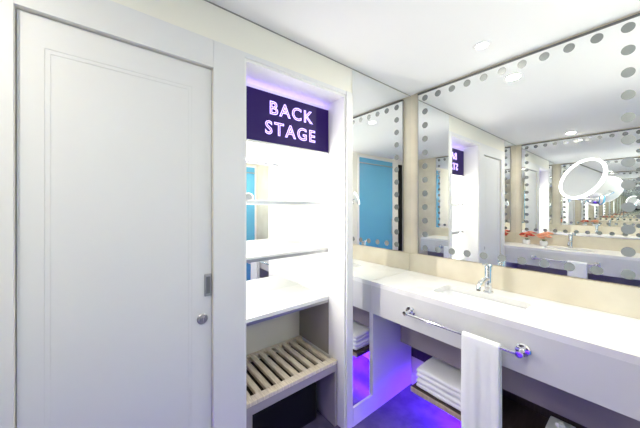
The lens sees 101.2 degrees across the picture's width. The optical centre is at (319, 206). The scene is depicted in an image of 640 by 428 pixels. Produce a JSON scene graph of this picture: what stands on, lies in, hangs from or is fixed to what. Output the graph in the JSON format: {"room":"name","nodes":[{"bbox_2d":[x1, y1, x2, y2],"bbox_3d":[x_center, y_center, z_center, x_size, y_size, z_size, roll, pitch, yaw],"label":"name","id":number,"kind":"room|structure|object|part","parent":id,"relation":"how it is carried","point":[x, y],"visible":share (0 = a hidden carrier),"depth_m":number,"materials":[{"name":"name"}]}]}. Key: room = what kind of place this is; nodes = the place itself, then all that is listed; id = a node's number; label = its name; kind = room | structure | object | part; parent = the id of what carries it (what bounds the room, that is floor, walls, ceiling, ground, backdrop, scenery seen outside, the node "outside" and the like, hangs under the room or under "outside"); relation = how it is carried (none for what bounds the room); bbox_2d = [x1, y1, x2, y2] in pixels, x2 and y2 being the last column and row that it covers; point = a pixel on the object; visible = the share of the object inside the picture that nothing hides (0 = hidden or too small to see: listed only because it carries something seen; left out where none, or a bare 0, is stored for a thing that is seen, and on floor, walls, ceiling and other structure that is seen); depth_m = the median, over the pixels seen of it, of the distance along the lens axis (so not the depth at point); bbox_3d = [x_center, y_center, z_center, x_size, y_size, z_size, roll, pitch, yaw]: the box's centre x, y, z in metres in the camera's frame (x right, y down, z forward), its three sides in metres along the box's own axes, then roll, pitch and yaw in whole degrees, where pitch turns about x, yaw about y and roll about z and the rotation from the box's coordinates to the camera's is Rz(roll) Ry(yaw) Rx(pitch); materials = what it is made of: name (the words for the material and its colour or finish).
{"room":"bathroom","nodes":[
{"label":"bathroom","id":0,"kind":"room"},
{"bbox_2d":[14,0,409,427],"bbox_3d":[-0.532,0.268,1.533,3.022,2.385,0.585,0,0,-39],"label":"wall","id":1,"kind":"structure","parent":0,"point":[201,17],"depth_m":1.20,"materials":[{"name":"white paint"}]},
{"bbox_2d":[0,0,352,427],"bbox_3d":[-0.418,0.352,1.241,1.623,2.215,0.012,0,0,-39],"label":"door surround","id":2,"kind":"object","parent":1,"relation":"attached to","point":[109,17],"visible":1,"depth_m":1.20,"materials":[{"name":"white paint"}]},
{"bbox_2d":[17,9,211,427],"bbox_3d":[-0.734,0.413,1.026,0.593,2.078,0.052,0,0,-39],"label":"door","id":3,"kind":"structure","parent":2,"relation":"attached to","point":[114,137],"depth_m":0.97,"materials":[{"name":"white paint"}]},
{"bbox_3d":[-0.523,0.500,1.172,0.046,0.046,0.012,0,0,-39],"label":"lock knob","id":4,"kind":"part","parent":3,"relation":"part of","materials":[{"name":"silver metal"}]},
{"bbox_3d":[-0.506,0.352,1.189,0.030,0.100,0.005,0,0,-39],"label":"flush pull","id":5,"kind":"part","parent":3,"relation":"part of","materials":[{"name":"silver metal"}]},
{"bbox_2d":[204,0,409,95],"bbox_3d":[-0.347,-0.921,1.303,2.822,0.005,0.003,0,0,-39],"label":"trim","id":6,"kind":"structure","parent":1,"relation":"attached to","point":[204,0],"depth_m":1.46,"materials":[{"name":"grey paint"}]},
{"bbox_2d":[352,70,410,406],"bbox_3d":[0.483,0.211,1.969,0.692,2.246,0.006,0,0,-39],"label":"wall mirror","id":7,"kind":"object","parent":1,"relation":"attached to","point":[381,113],"visible":1,"depth_m":1.89,"materials":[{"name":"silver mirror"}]},
{"bbox_2d":[353,368,411,426],"bbox_3d":[0.485,1.397,1.966,0.692,0.125,0.014,0,0,-39],"label":"baseboard","id":8,"kind":"structure","parent":1,"relation":"attached to","point":[363,409],"depth_m":1.92,"materials":[{"name":"white paint"}]},
{"bbox_2d":[302,384,460,427],"bbox_3d":[0.059,1.510,0.798,3.022,0.100,2.670,0,0,-39],"label":"floor","id":9,"kind":"structure","parent":0,"point":[406,409],"depth_m":1.82,"materials":[{"name":"tile"}]},
{"bbox_2d":[252,382,315,427],"bbox_3d":[-0.299,1.309,1.761,0.500,0.302,0.280,0,0,-39],"label":"storage box","id":10,"kind":"object","parent":9,"relation":"on","point":[298,409],"visible":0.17,"depth_m":1.68,"materials":[{"name":"black"}]},
{"bbox_2d":[246,336,336,427],"bbox_3d":[-0.275,1.243,1.729,0.648,0.434,0.440,0,0,-39],"label":"slatted bench","id":11,"kind":"object","parent":9,"relation":"on","point":[270,379],"visible":0.75,"depth_m":1.71,"materials":[{"name":"brown wood"}]},
{"bbox_3d":[-0.510,1.277,1.540,0.045,0.366,0.440,0,0,-39],"label":"leg","id":12,"kind":"part","parent":11,"relation":"part of","materials":[{"name":"grey paint"}]},
{"bbox_2d":[246,344,322,395],"bbox_3d":[-0.275,1.080,1.729,0.608,0.008,0.400,0,0,-39],"label":"slats","id":13,"kind":"object","parent":11,"relation":"on","point":[249,391],"depth_m":1.74,"materials":[{"name":"brown wood"}]},
{"bbox_3d":[-0.144,1.071,1.566,0.648,0.046,0.022,0,0,-39],"label":"rail","id":14,"kind":"part","parent":11,"relation":"part of","materials":[{"name":"grey paint"}]},
{"bbox_3d":[-0.031,1.277,1.925,0.022,0.366,0.440,0,0,-39],"label":"leg","id":15,"kind":"part","parent":11,"relation":"part of","materials":[{"name":"grey paint"}]},
{"bbox_2d":[245,58,345,427],"bbox_3d":[-0.266,0.365,1.708,0.691,2.190,0.524,0,0,-39],"label":"shelving niche","id":16,"kind":"object","parent":9,"relation":"on","point":[295,200],"visible":0.5,"depth_m":1.85,"materials":[{"name":"white paint"}]},
{"bbox_3d":[-0.531,0.365,1.495,0.012,2.190,0.524,0,0,-39],"label":"panel","id":17,"kind":"part","parent":16,"relation":"part of","materials":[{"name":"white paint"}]},
{"bbox_2d":[246,142,298,295],"bbox_3d":[-0.429,-0.048,1.910,0.667,1.341,0.006,0,0,-39],"label":"mirror","id":18,"kind":"object","parent":16,"relation":"attached to","point":[272,173],"depth_m":1.96,"materials":[{"name":"mirror"}]},
{"bbox_3d":[-0.427,1.060,1.907,0.667,0.800,0.012,0,0,-39],"label":"panel","id":19,"kind":"part","parent":16,"relation":"part of","materials":[{"name":"beige wood"}]},
{"bbox_3d":[-0.238,-0.549,1.673,0.667,0.338,0.015,0,0,-39],"label":"panel","id":20,"kind":"part","parent":16,"relation":"part of","materials":[{"name":"white paint"}]},
{"bbox_3d":[-0.316,-0.029,1.770,0.667,0.022,0.353,0,0,-39],"label":"shelf","id":21,"kind":"part","parent":16,"relation":"part of","materials":[{"name":"white paint"}]},
{"bbox_3d":[-0.204,-0.025,1.631,0.665,0.017,0.003,0,0,-39],"label":"edge trim","id":22,"kind":"part","parent":16,"relation":"part of","materials":[{"name":"silver metal"}]},
{"bbox_3d":[-0.316,0.297,1.770,0.667,0.030,0.353,0,0,-39],"label":"shelf","id":23,"kind":"part","parent":16,"relation":"part of","materials":[{"name":"white glass"}]},
{"bbox_3d":[-0.204,0.304,1.631,0.665,0.017,0.003,0,0,-39],"label":"edge trim","id":24,"kind":"part","parent":16,"relation":"part of","materials":[{"name":"white glass"}]},
{"bbox_2d":[246,86,328,154],"bbox_3d":[-0.209,-0.521,1.641,0.659,0.304,0.050,0,0,-39],"label":"illuminated sign","id":25,"kind":"object","parent":16,"relation":"attached to","point":[275,120],"visible":0.95,"depth_m":1.61,"materials":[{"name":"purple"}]},
{"bbox_3d":[-0.313,0.641,1.766,0.667,0.038,0.363,0,0,-39],"label":"shelf","id":26,"kind":"part","parent":16,"relation":"part of","materials":[{"name":"white paint"}]},
{"bbox_3d":[-0.198,0.652,1.623,0.665,0.017,0.003,0,0,-39],"label":"edge trim","id":27,"kind":"part","parent":16,"relation":"part of","materials":[{"name":"white wood"}]},
{"bbox_3d":[-0.266,-0.724,1.708,0.667,0.012,0.524,0,0,-39],"label":"panel","id":28,"kind":"part","parent":16,"relation":"part of","materials":[{"name":"white paint"}]},
{"bbox_3d":[-0.002,0.365,1.921,0.012,2.190,0.524,0,0,-39],"label":"panel","id":29,"kind":"part","parent":16,"relation":"part of","materials":[{"name":"white paint"}]},
{"bbox_2d":[208,0,639,95],"bbox_3d":[0.059,-0.975,0.798,3.022,0.100,2.670,0,0,-39],"label":"ceiling","id":30,"kind":"structure","parent":0,"point":[411,47],"depth_m":1.35,"materials":[{"name":"white paint"}]},
{"bbox_2d":[473,40,491,50],"bbox_3d":[0.927,-0.922,1.505,0.092,0.006,0.092,0,0,-39],"label":"recessed light","id":31,"kind":"object","parent":30,"relation":"in","point":[481,45],"visible":1,"depth_m":1.50,"materials":[{"name":"white paint"}]},
{"bbox_2d":[410,11,639,374],"bbox_3d":[1.412,0.268,1.447,0.100,2.385,1.985,0,0,-39],"label":"wall","id":32,"kind":"structure","parent":0,"point":[415,363],"depth_m":2.15,"materials":[{"name":"beige paint"}]},
{"bbox_2d":[371,253,639,427],"bbox_3d":[0.950,0.858,1.539,0.503,0.952,1.248,0,0,-39],"label":"vanity","id":33,"kind":"object","parent":32,"relation":"attached to","point":[582,336],"depth_m":1.34,"materials":[{"name":"white stone"}]},
{"bbox_3d":[0.557,1.044,2.014,0.482,0.581,0.016,0,0,-39],"label":"panel","id":34,"kind":"part","parent":33,"relation":"part of","materials":[{"name":"white paint"}]},
{"bbox_2d":[402,306,531,357],"bbox_3d":[0.710,0.643,1.383,0.067,0.062,0.627,0,0,-39],"label":"towel rail","id":35,"kind":"object","parent":33,"relation":"attached to","point":[521,349],"visible":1,"depth_m":1.20,"materials":[{"name":"silver metal"}]},
{"bbox_2d":[461,331,501,427],"bbox_3d":[0.772,0.885,1.266,0.040,0.516,0.170,0,0,-39],"label":"hand towel","id":36,"kind":"object","parent":35,"relation":"hanging from","point":[481,361],"visible":1,"depth_m":1.25,"materials":[{"name":"white fabric"}]},
{"bbox_2d":[439,290,526,312],"bbox_3d":[0.928,0.610,1.542,0.232,0.104,0.480,0,0,-39],"label":"basin","id":37,"kind":"object","parent":33,"relation":"in","point":[511,306],"depth_m":1.60,"materials":[{"name":"white ceramic"}]},
{"bbox_2d":[476,263,493,293],"bbox_3d":[0.987,0.432,1.583,0.191,0.190,0.056,0,0,-39],"label":"faucet","id":38,"kind":"object","parent":33,"relation":"on","point":[487,280],"visible":1,"depth_m":1.60,"materials":[{"name":"silver metal"}]},
{"bbox_3d":[0.972,0.454,1.571,0.152,0.056,0.028,0,0,-39],"label":"spout","id":39,"kind":"part","parent":38,"relation":"part of","materials":[{"name":"silver metal"}]},
{"bbox_3d":[1.015,0.357,1.605,0.108,0.041,0.044,0,0,-39],"label":"lever","id":40,"kind":"part","parent":38,"relation":"part of","materials":[{"name":"silver metal"}]},
{"bbox_2d":[411,347,586,427],"bbox_3d":[0.999,1.026,1.568,0.392,0.412,1.232,0,0,-39],"label":"towel shelf","id":41,"kind":"object","parent":33,"relation":"attached to","point":[517,412],"visible":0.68,"depth_m":1.53,"materials":[{"name":"brown wood"}]},
{"bbox_2d":[416,377,460,410],"bbox_3d":[0.847,1.157,1.679,0.261,0.066,0.355,0,0,-39],"label":"folded towel","id":42,"kind":"object","parent":41,"relation":"on","point":[438,393],"visible":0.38,"depth_m":1.62,"materials":[{"name":"white fabric"}]},
{"bbox_2d":[416,357,460,399],"bbox_3d":[0.847,1.091,1.679,0.256,0.066,0.355,0,0,-39],"label":"folded towel","id":43,"kind":"object","parent":42,"relation":"on","point":[444,376],"visible":0.59,"depth_m":1.67,"materials":[{"name":"white fabric"}]},
{"bbox_2d":[545,416,575,427],"bbox_3d":[1.202,1.134,1.313,0.120,0.114,0.100,0,0,-39],"label":"tissue box","id":44,"kind":"object","parent":41,"relation":"on","point":[553,422],"visible":1,"depth_m":1.32,"materials":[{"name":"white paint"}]},
{"bbox_2d":[371,271,639,365],"bbox_3d":[0.950,0.542,1.539,0.503,0.030,1.248,0,0,-39],"label":"countertop","id":45,"kind":"structure","parent":33,"relation":"on","point":[616,336],"depth_m":1.28,"materials":[{"name":"white stone"}]},
{"bbox_2d":[410,253,639,318],"bbox_3d":[1.139,0.454,1.691,0.018,0.144,1.248,0,0,-39],"label":"backsplash","id":46,"kind":"structure","parent":32,"relation":"attached to","point":[622,300],"depth_m":1.50,"materials":[{"name":"beige stone"}]},
{"bbox_2d":[418,13,639,286],"bbox_3d":[0.937,-0.268,1.497,0.578,1.286,1.159,0,0,-39],"label":"vanity mirror","id":47,"kind":"object","parent":32,"relation":"attached to","point":[497,143],"depth_m":1.51,"materials":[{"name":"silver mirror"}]},
{"bbox_3d":[1.156,-0.905,1.673,0.016,0.011,1.159,0,0,-39],"label":"edge trim","id":48,"kind":"part","parent":47,"relation":"part of","materials":[{"name":"grey"}]},
{"bbox_3d":[1.192,-0.065,1.204,0.446,0.083,0.103,0,0,-44],"label":"arm","id":49,"kind":"part","parent":47,"relation":"part of","materials":[{"name":"silver metal"}]},
{"bbox_3d":[1.185,-0.098,1.181,0.562,0.186,0.138,0,0,-43],"label":"magnifying mirror","id":50,"kind":"part","parent":47,"relation":"part of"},
{"bbox_3d":[1.394,-0.040,1.333,0.045,0.070,0.070,0,0,-39],"label":"wall plate","id":51,"kind":"part","parent":47,"relation":"part of","materials":[{"name":"silver metal"}]}
]}

